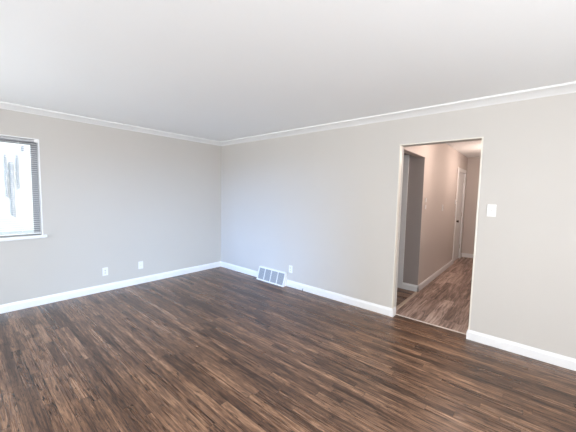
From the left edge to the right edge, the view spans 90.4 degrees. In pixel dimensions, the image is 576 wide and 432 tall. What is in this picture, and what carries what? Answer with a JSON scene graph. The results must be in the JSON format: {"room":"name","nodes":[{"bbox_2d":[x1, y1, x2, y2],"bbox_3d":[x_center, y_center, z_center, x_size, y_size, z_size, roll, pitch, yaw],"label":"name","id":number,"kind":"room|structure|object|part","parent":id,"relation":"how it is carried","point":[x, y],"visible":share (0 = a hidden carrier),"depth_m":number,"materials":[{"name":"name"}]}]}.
{"room":"empty living room","nodes":[
{"label":"empty living room","id":0,"kind":"room"},
{"bbox_2d":[0,109,220,304],"bbox_3d":[-2.999,-0.189,3.747,0.150,2.600,5.280,5,6,40],"label":"wall","id":1,"kind":"structure","parent":0,"point":[116,199],"depth_m":4.13,"materials":[{"name":"beige paint"}]},
{"bbox_2d":[0,134,46,241],"bbox_3d":[-3.567,-0.305,3.043,0.182,1.222,1.491,5,6,40],"label":"window","id":2,"kind":"structure","parent":1,"relation":"in","point":[35,157],"depth_m":3.54,"materials":[{"name":"white plastic"}]},
{"bbox_2d":[0,136,40,235],"bbox_3d":[-3.539,-0.327,3.020,0.041,1.157,1.394,5,6,40],"label":"window blind","id":3,"kind":"object","parent":2,"relation":"attached to","point":[1,137],"visible":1,"depth_m":3.41,"materials":[{"name":"grey plastic"}]},
{"bbox_3d":[-3.556,0.242,3.065,0.024,0.015,1.387,5,6,40],"label":"rail","id":4,"kind":"part","parent":3,"relation":"part of","materials":[{"name":"white plastic"}]},
{"bbox_3d":[-3.555,0.280,3.066,0.117,0.032,1.491,5,6,40],"label":"sill","id":5,"kind":"part","parent":2,"relation":"part of","materials":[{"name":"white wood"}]},
{"bbox_2d":[102,267,107,275],"bbox_3d":[-2.646,0.805,4.139,0.008,0.117,0.072,5,6,40],"label":"wall outlet","id":6,"kind":"object","parent":1,"relation":"attached to","point":[104,270],"visible":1,"depth_m":4.13,"materials":[{"name":"white plastic"}]},
{"bbox_2d":[0,261,220,313],"bbox_3d":[-2.956,1.062,3.796,0.014,0.101,5.000,5,6,40],"label":"baseboard","id":7,"kind":"structure","parent":1,"relation":"attached to","point":[14,306],"depth_m":4.06,"materials":[{"name":"white wood"}]},
{"bbox_2d":[138,261,142,268],"bbox_3d":[-2.325,0.775,4.514,0.008,0.117,0.072,5,6,40],"label":"jack plate","id":8,"kind":"object","parent":1,"relation":"attached to","point":[140,264],"visible":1,"depth_m":4.51,"materials":[{"name":"white plastic"}]},
{"bbox_2d":[0,257,575,431],"bbox_3d":[1.109,1.276,3.426,7.000,0.100,10.000,5,6,40],"label":"floor","id":9,"kind":"structure","parent":0,"point":[218,349],"depth_m":2.42,"materials":[{"name":"brown wood"}]},
{"bbox_2d":[396,314,465,334],"bbox_3d":[1.634,1.244,3.304,0.792,0.004,0.025,5,6,40],"label":"trim","id":10,"kind":"structure","parent":9,"relation":"on","point":[396,314],"depth_m":3.28,"materials":[{"name":"wood"}]},
{"bbox_2d":[0,0,575,141],"bbox_3d":[-0.364,-1.170,1.448,6.700,0.185,5.000,5,6,40],"label":"ceiling","id":11,"kind":"structure","parent":0,"point":[216,70],"depth_m":1.99,"materials":[{"name":"paint"}]},
{"bbox_2d":[221,92,575,358],"bbox_3d":[1.334,-0.074,3.438,6.850,2.600,0.130,5,6,40],"label":"wall","id":12,"kind":"structure","parent":0,"point":[320,204],"depth_m":3.37,"materials":[{"name":"beige paint"}]},
{"bbox_2d":[257,266,286,286],"bbox_3d":[-0.274,0.990,4.725,0.610,0.218,0.098,5,6,40],"label":"floor vent","id":13,"kind":"object","parent":12,"relation":"attached to","point":[263,271],"visible":1,"depth_m":4.69,"materials":[{"name":"white metal"}]},
{"bbox_2d":[258,268,264,278],"bbox_3d":[-0.446,0.979,4.860,0.132,0.178,0.060,5,6,40],"label":"grille","id":14,"kind":"object","parent":13,"relation":"attached to","point":[261,271],"depth_m":4.86,"materials":[{"name":"grey metal"}]},
{"bbox_2d":[264,269,270,280],"bbox_3d":[-0.336,0.988,4.767,0.132,0.178,0.060,5,6,40],"label":"grille","id":15,"kind":"object","parent":13,"relation":"attached to","point":[267,272],"depth_m":4.77,"materials":[{"name":"grey metal"}]},
{"bbox_2d":[270,271,277,282],"bbox_3d":[-0.226,0.998,4.673,0.132,0.178,0.060,5,6,40],"label":"grille","id":16,"kind":"object","parent":13,"relation":"attached to","point":[274,277],"depth_m":4.67,"materials":[{"name":"grey metal"}]},
{"bbox_2d":[276,272,284,284],"bbox_3d":[-0.116,1.007,4.579,0.132,0.178,0.060,5,6,40],"label":"grille","id":17,"kind":"object","parent":13,"relation":"attached to","point":[281,277],"depth_m":4.58,"materials":[{"name":"grey metal"}]},
{"bbox_2d":[0,81,575,145],"bbox_3d":[-0.367,-1.049,1.457,6.700,0.058,5.000,5,6,40],"label":"trim","id":18,"kind":"structure","parent":12,"relation":"attached to","point":[565,88],"depth_m":3.40,"materials":[{"name":"paint"}]},
{"bbox_2d":[221,261,395,316],"bbox_3d":[-0.006,1.062,4.611,3.444,0.101,0.100,5,6,40],"label":"baseboard","id":19,"kind":"structure","parent":12,"relation":"attached to","point":[363,304],"depth_m":4.02,"materials":[{"name":"white wood"}]},
{"bbox_2d":[392,137,483,329],"bbox_3d":[1.633,0.170,3.195,0.816,1.962,0.136,5,6,40],"label":"trim","id":20,"kind":"structure","parent":12,"relation":"attached to","point":[401,145],"depth_m":3.33,"materials":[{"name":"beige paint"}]},
{"bbox_2d":[487,204,496,216],"bbox_3d":[1.983,-0.053,2.785,0.072,0.117,0.019,5,6,40],"label":"light switch","id":21,"kind":"object","parent":12,"relation":"attached to","point":[491,209],"visible":1,"depth_m":2.79,"materials":[{"name":"white plastic"}]},
{"bbox_2d":[466,329,575,370],"bbox_3d":[2.830,1.305,2.198,2.492,0.101,0.100,5,6,40],"label":"baseboard","id":22,"kind":"structure","parent":12,"relation":"attached to","point":[566,362],"depth_m":2.67,"materials":[{"name":"white wood"}]},
{"bbox_2d":[403,153,424,284],"bbox_3d":[1.501,-0.094,4.847,1.480,2.434,0.132,5,6,40],"label":"wall","id":23,"kind":"structure","parent":0,"point":[412,175],"depth_m":4.40,"materials":[{"name":"grey paint"}]},
{"bbox_2d":[397,155,408,288],"bbox_3d":[1.519,0.078,4.788,0.905,2.100,0.153,5,6,40],"label":"door","id":24,"kind":"structure","parent":23,"relation":"in","point":[406,157],"depth_m":4.49,"materials":[{"name":"white wood"}]},
{"bbox_2d":[402,282,418,291],"bbox_3d":[1.914,1.113,4.470,0.236,0.101,0.014,5,6,40],"label":"baseboard","id":25,"kind":"structure","parent":23,"relation":"attached to","point":[407,286],"depth_m":4.46,"materials":[{"name":"white wood"}]},
{"bbox_2d":[404,143,467,284],"bbox_3d":[2.788,-0.103,5.321,0.140,2.434,4.620,5,6,40],"label":"wall","id":26,"kind":"structure","parent":0,"point":[442,161],"depth_m":5.03,"materials":[{"name":"paint"}]},
{"bbox_2d":[396,292,418,310],"bbox_3d":[1.653,1.190,4.009,0.050,0.006,1.040,5,6,40],"label":"trim","id":27,"kind":"structure","parent":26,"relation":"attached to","point":[414,293],"depth_m":4.01,"materials":[{"name":"beige wood"}]},
{"bbox_2d":[417,260,452,291],"bbox_3d":[2.806,1.066,5.341,0.014,0.101,2.500,5,6,40],"label":"baseboard","id":28,"kind":"structure","parent":26,"relation":"attached to","point":[432,277],"depth_m":5.07,"materials":[{"name":"white wood"}]},
{"bbox_2d":[452,167,465,262],"bbox_3d":[3.911,-0.013,6.578,0.153,2.110,0.900,5,6,40],"label":"door","id":29,"kind":"structure","parent":26,"relation":"in","point":[461,181],"depth_m":6.63,"materials":[{"name":"white wood"}]},
{"bbox_2d":[446,140,481,157],"bbox_3d":[2.783,-1.407,5.315,2.650,0.166,4.720,5,6,40],"label":"ceiling","id":30,"kind":"structure","parent":0,"point":[470,149],"depth_m":5.55,"materials":[{"name":"paint"}]},
{"bbox_2d":[461,157,480,253],"bbox_3d":[4.781,-0.168,6.721,1.270,2.434,0.100,5,6,40],"label":"wall","id":31,"kind":"structure","parent":0,"point":[473,166],"depth_m":6.94,"materials":[{"name":"paint"}]},
{"bbox_2d":[462,253,473,257],"bbox_3d":[4.719,0.998,6.766,1.070,0.101,0.014,5,6,40],"label":"baseboard","id":32,"kind":"structure","parent":31,"relation":"attached to","point":[467,255],"depth_m":7.02,"materials":[{"name":"white wood"}]},
{"label":"outside","id":33,"kind":"structure","parent":0,"visible":0},
{"bbox_3d":[-16.610,0.240,18.729,39.840,0.100,60.000,5,6,40],"label":"ground","id":34,"kind":"structure","parent":33,"visible":0},
{"bbox_2d":[0,142,33,226],"bbox_3d":[-10.978,-3.222,11.731,6.000,8.100,15.800,5,6,40],"label":"house","id":35,"kind":"structure","parent":34,"relation":"on","point":[26,185],"depth_m":9.86,"materials":[{"name":"white paint"}]},
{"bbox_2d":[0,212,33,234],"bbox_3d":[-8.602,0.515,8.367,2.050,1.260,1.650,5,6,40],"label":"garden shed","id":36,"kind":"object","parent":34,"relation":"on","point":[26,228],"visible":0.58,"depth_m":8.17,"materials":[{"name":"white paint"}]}
]}

